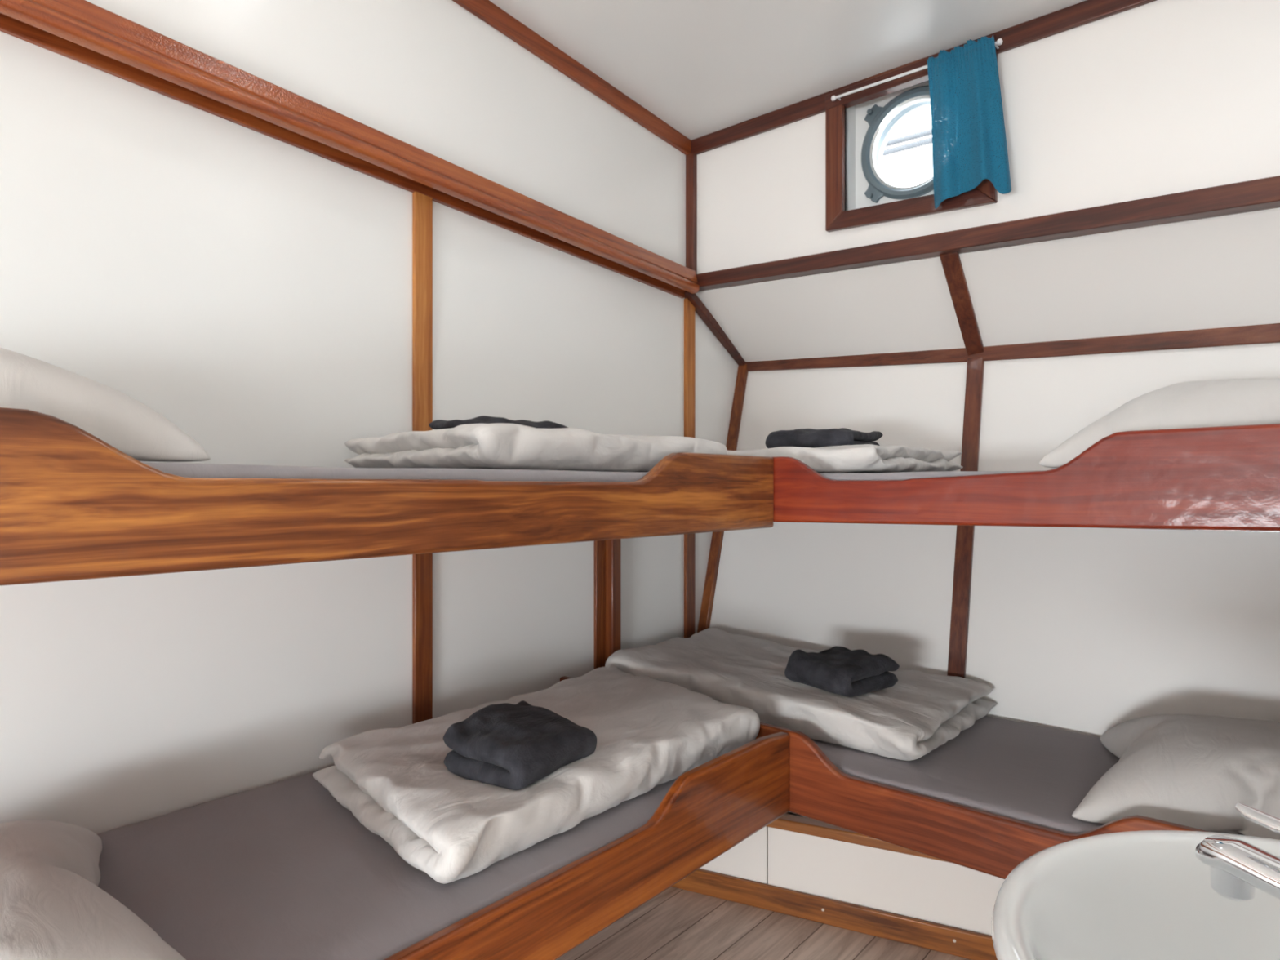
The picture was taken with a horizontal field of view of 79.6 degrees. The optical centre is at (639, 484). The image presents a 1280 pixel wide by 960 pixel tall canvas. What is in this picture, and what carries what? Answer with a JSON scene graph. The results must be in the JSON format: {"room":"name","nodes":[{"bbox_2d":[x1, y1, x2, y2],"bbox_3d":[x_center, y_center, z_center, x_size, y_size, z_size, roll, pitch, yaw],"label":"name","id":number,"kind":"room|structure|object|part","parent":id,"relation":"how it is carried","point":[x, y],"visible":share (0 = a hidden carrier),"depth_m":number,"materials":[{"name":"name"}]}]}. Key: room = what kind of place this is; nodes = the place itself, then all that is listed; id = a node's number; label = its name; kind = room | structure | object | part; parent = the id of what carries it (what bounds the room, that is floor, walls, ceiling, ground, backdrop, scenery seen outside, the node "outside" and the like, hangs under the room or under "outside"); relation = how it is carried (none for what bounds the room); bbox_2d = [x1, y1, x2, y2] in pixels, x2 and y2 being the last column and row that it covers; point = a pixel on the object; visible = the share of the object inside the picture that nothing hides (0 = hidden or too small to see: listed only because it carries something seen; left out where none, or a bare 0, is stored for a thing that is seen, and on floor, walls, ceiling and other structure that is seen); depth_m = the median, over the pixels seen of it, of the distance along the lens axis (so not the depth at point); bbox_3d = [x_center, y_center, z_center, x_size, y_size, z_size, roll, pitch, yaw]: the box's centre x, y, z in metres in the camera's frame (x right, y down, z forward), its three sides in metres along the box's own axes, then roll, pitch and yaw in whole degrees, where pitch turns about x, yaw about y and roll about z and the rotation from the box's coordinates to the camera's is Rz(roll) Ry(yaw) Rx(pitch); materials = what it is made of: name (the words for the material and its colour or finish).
{"room":"ship interior","nodes":[
{"label":"ship interior","id":0,"kind":"room"},
{"bbox_2d":[0,0,738,834],"bbox_3d":[-1.476,-0.225,0.937,0.060,2.750,6.010,0,0,41],"label":"wall","id":1,"kind":"structure","parent":0,"point":[251,290],"depth_m":1.73,"materials":[{"name":"white paint"}]},
{"bbox_2d":[0,0,699,297],"bbox_3d":[-1.561,-0.868,0.681,0.030,0.378,5.390,0,0,41],"label":"trim","id":2,"kind":"structure","parent":1,"relation":"attached to","point":[83,23],"depth_m":1.65,"materials":[{"name":"brown wood"}]},
{"bbox_2d":[0,407,773,586],"bbox_3d":[-0.695,0.013,1.193,0.790,0.169,2.146,0,0,41],"label":"bunk bed","id":3,"kind":"object","parent":1,"relation":"attached to","point":[74,505],"visible":1,"depth_m":0.91,"materials":[{"name":"brown wood"}]},
{"bbox_2d":[142,462,647,481],"bbox_3d":[-0.692,0.021,1.204,0.745,0.094,2.119,0,0,41],"label":"mattress","id":4,"kind":"object","parent":3,"relation":"on","point":[182,469],"visible":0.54,"depth_m":1.04,"materials":[{"name":"grey fabric"}]},
{"bbox_2d":[0,347,210,462],"bbox_3d":[-0.920,-0.103,0.962,0.671,0.150,0.472,0,0,39],"label":"pillow","id":5,"kind":"object","parent":4,"relation":"on","point":[123,422],"visible":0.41,"depth_m":0.87,"materials":[{"name":"grey fabric"}]},
{"bbox_2d":[344,422,727,472],"bbox_3d":[-0.220,-0.069,1.751,0.573,0.084,0.784,0,0,41],"label":"duvet","id":6,"kind":"object","parent":4,"relation":"on","point":[496,446],"visible":0.79,"depth_m":1.45,"materials":[{"name":"grey fabric"}]},
{"bbox_2d":[428,415,568,429],"bbox_3d":[-0.298,-0.126,1.797,0.199,0.050,0.344,0,0,39],"label":"folded towel","id":7,"kind":"object","parent":6,"relation":"on","point":[439,424],"visible":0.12,"depth_m":1.69,"materials":[{"name":"black fabric"}]},
{"bbox_2d":[412,191,432,431],"bbox_3d":[-0.552,-0.319,1.950,0.015,0.838,0.051,0,0,41],"label":"trim","id":8,"kind":"structure","parent":1,"relation":"attached to","point":[422,205],"depth_m":1.94,"materials":[{"name":"brown wood"}]},
{"bbox_2d":[412,553,432,724],"bbox_3d":[-0.552,0.450,1.950,0.015,0.700,0.051,0,0,41],"label":"trim","id":9,"kind":"structure","parent":1,"relation":"attached to","point":[422,564],"depth_m":1.94,"materials":[{"name":"brown wood"}]},
{"bbox_2d":[452,0,690,155],"bbox_3d":[-1.591,-1.437,0.745,0.018,0.480,5.448,0,0,41],"label":"trim","id":10,"kind":"structure","parent":1,"relation":"attached to","point":[487,11],"depth_m":2.33,"materials":[{"name":"brown wood"}]},
{"bbox_2d":[594,540,604,669],"bbox_3d":[-0.129,0.450,2.443,0.012,0.700,0.041,0,0,41],"label":"trim","id":11,"kind":"structure","parent":1,"relation":"attached to","point":[599,545],"depth_m":2.44,"materials":[{"name":"brown wood"}]},
{"bbox_2d":[684,297,694,437],"bbox_3d":[0.180,-0.287,2.799,0.015,0.775,0.050,0,0,41],"label":"trim","id":12,"kind":"structure","parent":1,"relation":"attached to","point":[689,309],"depth_m":2.79,"materials":[{"name":"brown wood"}]},
{"bbox_2d":[684,533,694,637],"bbox_3d":[0.180,0.450,2.799,0.015,0.700,0.050,0,0,41],"label":"trim","id":13,"kind":"structure","parent":1,"relation":"attached to","point":[689,539],"depth_m":2.79,"materials":[{"name":"brown wood"}]},
{"bbox_2d":[684,290,745,365],"bbox_3d":[0.290,-0.589,2.910,0.030,0.246,0.398,0,0,41],"label":"trim","id":14,"kind":"structure","parent":1,"relation":"attached to","point":[701,310],"depth_m":2.88,"materials":[{"name":"brown wood"}]},
{"bbox_2d":[697,364,747,632],"bbox_3d":[0.305,0.137,2.924,0.040,1.228,0.350,0,0,41],"label":"trim","id":15,"kind":"structure","parent":1,"relation":"attached to","point":[704,620],"depth_m":2.90,"materials":[{"name":"brown wood"}]},
{"bbox_2d":[555,886,970,959],"bbox_3d":[-0.129,1.125,-0.226,3.620,0.050,6.010,0,0,41],"label":"floor","id":16,"kind":"structure","parent":0,"point":[676,923],"depth_m":1.86,"materials":[{"name":"brown wood"}]},
{"bbox_2d":[382,731,789,959],"bbox_3d":[-0.671,0.836,1.220,0.790,0.528,2.218,0,0,41],"label":"bunk bed","id":17,"kind":"object","parent":16,"relation":"on","point":[715,805],"visible":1,"depth_m":1.39,"materials":[{"name":"orange wood"}]},
{"bbox_2d":[97,769,687,959],"bbox_3d":[-0.668,0.688,1.231,0.745,0.103,2.191,0,0,41],"label":"mattress","id":18,"kind":"object","parent":17,"relation":"on","point":[280,870],"visible":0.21,"depth_m":1.25,"materials":[{"name":"grey fabric"}]},
{"bbox_2d":[0,819,186,959],"bbox_3d":[-0.878,0.560,0.979,0.671,0.150,0.472,0,0,44],"label":"pillow","id":19,"kind":"object","parent":18,"relation":"on","point":[53,906],"visible":1,"depth_m":0.94,"materials":[{"name":"grey fabric"}]},
{"bbox_2d":[312,665,759,884],"bbox_3d":[-0.189,0.580,1.722,0.594,0.113,1.011,0,0,40],"label":"duvet","id":20,"kind":"object","parent":18,"relation":"on","point":[397,784],"visible":0.78,"depth_m":1.48,"materials":[{"name":"grey fabric"}]},
{"bbox_2d":[442,700,596,790],"bbox_3d":[-0.223,0.487,1.468,0.204,0.102,0.239,0,0,33],"label":"folded towel","id":21,"kind":"object","parent":20,"relation":"on","point":[510,746],"visible":1,"depth_m":1.41,"materials":[{"name":"black fabric"}]},
{"bbox_2d":[671,811,1004,959],"bbox_3d":[0.705,0.936,1.846,2.101,0.328,0.075,0,0,25],"label":"bed base","id":22,"kind":"object","parent":16,"relation":"on","point":[805,868],"visible":0.37,"depth_m":1.90,"materials":[{"name":"white laminate"}]},
{"bbox_3d":[0.042,0.994,2.147,0.646,0.213,0.020,0,0,25],"label":"panel","id":23,"kind":"part","parent":22,"relation":"part of","materials":[{"name":"white laminate"}]},
{"bbox_3d":[0.700,0.874,1.837,2.101,0.027,0.045,0,0,25],"label":"rail","id":24,"kind":"part","parent":22,"relation":"part of","materials":[{"name":"brown wood"}]},
{"bbox_2d":[560,675,1212,879],"bbox_3d":[0.753,0.675,1.901,2.056,0.190,0.674,0,0,41],"label":"bunk bed","id":25,"kind":"object","parent":22,"relation":"on","point":[987,842],"visible":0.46,"depth_m":1.61,"materials":[{"name":"brown wood"}]},
{"bbox_2d":[604,423,1279,664],"bbox_3d":[0.783,0.320,1.936,2.056,0.836,0.910,0,0,41],"label":"bunk bed","id":26,"kind":"object","parent":25,"relation":"on","point":[1224,477],"visible":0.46,"depth_m":1.33,"materials":[{"name":"red wood"}]},
{"bbox_3d":[-0.089,0.413,2.465,0.042,0.650,0.041,0,0,41],"label":"support post","id":27,"kind":"part","parent":26,"relation":"part of","materials":[{"name":"brown wood"}]},
{"bbox_2d":[819,471,1038,480],"bbox_3d":[0.813,0.011,1.936,2.011,0.078,0.893,0,0,41],"label":"mattress","id":28,"kind":"object","parent":26,"relation":"on","point":[904,475],"visible":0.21,"depth_m":1.59,"materials":[{"name":"grey fabric"}]},
{"bbox_2d":[727,444,963,473],"bbox_3d":[0.371,-0.063,2.251,0.944,0.070,0.582,0,0,41],"label":"duvet","id":29,"kind":"object","parent":28,"relation":"on","point":[864,458],"visible":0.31,"depth_m":1.85,"materials":[{"name":"grey fabric"}]},
{"bbox_2d":[764,427,882,448],"bbox_3d":[0.487,-0.122,2.037,0.245,0.066,0.223,0,0,37],"label":"folded towel","id":30,"kind":"object","parent":29,"relation":"on","point":[800,437],"visible":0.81,"depth_m":1.96,"materials":[{"name":"black fabric"}]},
{"bbox_2d":[1038,377,1279,468],"bbox_3d":[1.216,-0.119,1.493,0.660,0.175,0.639,0,0,41],"label":"pillow","id":31,"kind":"object","parent":28,"relation":"on","point":[1246,401],"visible":0.38,"depth_m":1.39,"materials":[{"name":"grey fabric"}]},
{"bbox_2d":[811,715,1243,835],"bbox_3d":[0.781,0.691,1.898,2.011,0.097,0.650,0,0,41],"label":"mattress","id":32,"kind":"object","parent":25,"relation":"on","point":[1037,775],"visible":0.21,"depth_m":1.73,"materials":[{"name":"grey fabric"}]},
{"bbox_2d":[604,627,996,760],"bbox_3d":[0.435,0.573,2.238,0.983,0.136,0.593,0,0,40],"label":"duvet","id":33,"kind":"object","parent":32,"relation":"on","point":[907,720],"visible":0.79,"depth_m":2.02,"materials":[{"name":"grey fabric"}]},
{"bbox_2d":[784,645,899,697],"bbox_3d":[0.534,0.492,2.057,0.220,0.087,0.223,0,0,-35],"label":"folded towel","id":34,"kind":"object","parent":33,"relation":"on","point":[840,670],"visible":1,"depth_m":1.99,"materials":[{"name":"black fabric"}]},
{"bbox_2d":[1071,714,1279,839],"bbox_3d":[1.232,0.562,1.509,0.626,0.155,0.579,0,0,37],"label":"pillow","id":35,"kind":"object","parent":32,"relation":"on","point":[1193,771],"visible":0.91,"depth_m":1.44,"materials":[{"name":"grey fabric"}]},
{"bbox_3d":[0.993,0.994,1.696,1.451,0.213,0.020,0,0,25],"label":"panel","id":36,"kind":"part","parent":22,"relation":"part of","materials":[{"name":"white laminate"}]},
{"bbox_3d":[0.519,0.758,0.319,0.345,0.685,0.390,0,0,41],"label":"vanity cabinet","id":37,"kind":"object","parent":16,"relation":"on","visible":0},
{"bbox_2d":[991,830,1279,959],"bbox_3d":[0.405,0.341,0.401,0.404,0.146,0.404,0,0,41],"label":"washbasin","id":38,"kind":"object","parent":37,"relation":"in","point":[1132,895],"visible":0.93,"depth_m":0.55,"materials":[{"name":"white ceramic"}]},
{"bbox_2d":[1195,802,1279,901],"bbox_3d":[0.430,0.296,0.303,0.060,0.238,0.380,0,0,-21],"label":"faucet","id":39,"kind":"object","parent":37,"relation":"on","point":[1237,867],"visible":1,"depth_m":0.45,"materials":[{"name":"silver metal"}]},
{"bbox_3d":[0.420,0.232,0.316,0.035,0.038,0.350,0,0,-23],"label":"spout","id":40,"kind":"part","parent":39,"relation":"part of","materials":[{"name":"silver metal"}]},
{"bbox_3d":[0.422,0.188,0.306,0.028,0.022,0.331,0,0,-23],"label":"lever","id":41,"kind":"part","parent":39,"relation":"part of","materials":[{"name":"silver metal"}]},
{"bbox_2d":[488,0,1086,140],"bbox_3d":[-0.224,-1.439,-0.336,3.620,0.477,5.720,0,0,41],"label":"ceiling","id":42,"kind":"structure","parent":0,"point":[702,68],"depth_m":2.20,"materials":[{"name":"paint"}]},
{"bbox_2d":[695,209,1279,361],"bbox_3d":[1.083,-0.530,2.280,2.140,0.367,0.380,0,0,41],"label":"wall","id":43,"kind":"structure","parent":0,"point":[1222,272],"depth_m":2.14,"materials":[{"name":"white paint"}]},
{"bbox_2d":[939,252,983,355],"bbox_3d":[0.959,-0.531,2.278,0.050,0.266,0.256,0,0,41],"label":"trim","id":44,"kind":"structure","parent":43,"relation":"attached to","point":[951,263],"depth_m":2.27,"materials":[{"name":"brown wood"}]},
{"bbox_2d":[697,0,1279,292],"bbox_3d":[0.968,-0.959,2.147,2.060,0.723,0.020,0,0,41],"label":"wall","id":45,"kind":"structure","parent":0,"point":[1158,97],"depth_m":1.97,"materials":[{"name":"white paint"}]},
{"bbox_2d":[685,152,697,274],"bbox_3d":[0.186,-0.975,2.792,0.034,0.450,0.026,0,0,41],"label":"trim","id":46,"kind":"structure","parent":45,"relation":"attached to","point":[691,158],"depth_m":2.78,"materials":[{"name":"brown wood"}]},
{"bbox_2d":[825,34,997,232],"bbox_3d":[0.851,-1.019,2.352,0.509,0.482,0.220,0,0,41],"label":"window","id":47,"kind":"structure","parent":45,"relation":"in","point":[875,113],"depth_m":2.40,"materials":[{"name":"brown wood"}]},
{"bbox_3d":[0.620,-1.003,2.430,0.057,0.394,0.034,0,0,41],"label":"frame","id":48,"kind":"part","parent":47,"relation":"part of","materials":[{"name":"brown wood"}]},
{"bbox_3d":[0.791,-1.211,2.282,0.509,0.048,0.036,0,0,41],"label":"frame","id":49,"kind":"part","parent":47,"relation":"part of","materials":[{"name":"brown wood"}]},
{"bbox_3d":[0.791,-0.816,2.283,0.506,0.076,0.034,0,0,41],"label":"frame","id":50,"kind":"part","parent":47,"relation":"part of","materials":[{"name":"brown wood"}]},
{"bbox_3d":[0.962,-0.989,2.135,0.057,0.422,0.034,0,0,41],"label":"frame","id":51,"kind":"part","parent":47,"relation":"part of","materials":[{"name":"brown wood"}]},
{"bbox_2d":[831,38,1003,101],"bbox_3d":[0.793,-1.200,2.241,0.503,0.024,0.035,0,0,41],"label":"curtain rod","id":52,"kind":"object","parent":45,"relation":"attached to","point":[999,42],"visible":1,"depth_m":2.28,"materials":[{"name":"white metal"}]},
{"bbox_3d":[0.603,-1.204,2.393,0.016,0.016,0.016,0,0,41],"label":"knob","id":53,"kind":"part","parent":52,"relation":"part of","materials":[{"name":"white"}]},
{"bbox_2d":[926,35,1011,208],"bbox_3d":[0.900,-1.000,2.110,0.229,0.440,0.031,0,0,41],"label":"curtain","id":54,"kind":"object","parent":52,"relation":"hanging from","point":[994,167],"visible":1,"depth_m":2.12,"materials":[{"name":"blue fabric"}]},
{"bbox_3d":[0.972,-1.196,2.074,0.016,0.016,0.016,0,0,41],"label":"knob","id":55,"kind":"part","parent":52,"relation":"part of","materials":[{"name":"white"}]},
{"bbox_2d":[690,0,1156,155],"bbox_3d":[0.957,-1.215,2.134,2.060,0.076,0.016,0,0,41],"label":"trim","id":56,"kind":"structure","parent":45,"relation":"attached to","point":[1087,11],"depth_m":2.10,"materials":[{"name":"brown wood"}]},
{"bbox_2d":[696,175,1279,291],"bbox_3d":[0.943,-0.677,2.118,2.060,0.146,0.058,0,0,41],"label":"trim","id":57,"kind":"structure","parent":45,"relation":"attached to","point":[1264,193],"depth_m":2.02,"materials":[{"name":"brown wood"}]},
{"bbox_2d":[709,342,1279,817],"bbox_3d":[1.057,0.304,2.250,2.140,1.592,0.461,0,0,41],"label":"wall","id":58,"kind":"structure","parent":0,"point":[1090,631],"depth_m":2.18,"materials":[{"name":"white paint"}]},
{"bbox_2d":[946,356,984,678],"bbox_3d":[0.966,0.178,2.287,0.048,1.142,0.228,0,0,41],"label":"trim","id":59,"kind":"structure","parent":58,"relation":"attached to","point":[957,650],"depth_m":2.28,"materials":[{"name":"brown wood"}]},
{"bbox_2d":[745,323,1279,371],"bbox_3d":[1.109,-0.412,2.311,0.038,0.179,2.071,0,0,-44],"label":"trim","id":60,"kind":"structure","parent":58,"relation":"attached to","point":[1264,333],"depth_m":2.19,"materials":[{"name":"brown wood"}]},
{"label":"outside","id":61,"kind":"structure","parent":0,"visible":0},
{"bbox_3d":[2.837,-0.400,4.817,8.000,0.200,5.000,0,0,41],"label":"ground","id":62,"kind":"structure","parent":61,"visible":0},
{"bbox_2d":[882,128,942,155],"bbox_3d":[1.227,-1.084,3.564,3.601,1.168,0.028,0,0,41],"label":"railing","id":63,"kind":"object","parent":62,"relation":"on","point":[926,132],"visible":0.14,"depth_m":3.54,"materials":[{"name":"grey"}]},
{"bbox_3d":[1.227,-1.605,3.564,3.601,0.126,0.026,0,0,41],"label":"rail","id":64,"kind":"part","parent":63,"relation":"part of","materials":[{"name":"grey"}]},
{"bbox_3d":[1.227,-1.565,3.564,3.601,0.126,0.026,0,0,41],"label":"rail","id":65,"kind":"part","parent":63,"relation":"part of","materials":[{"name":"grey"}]}
]}

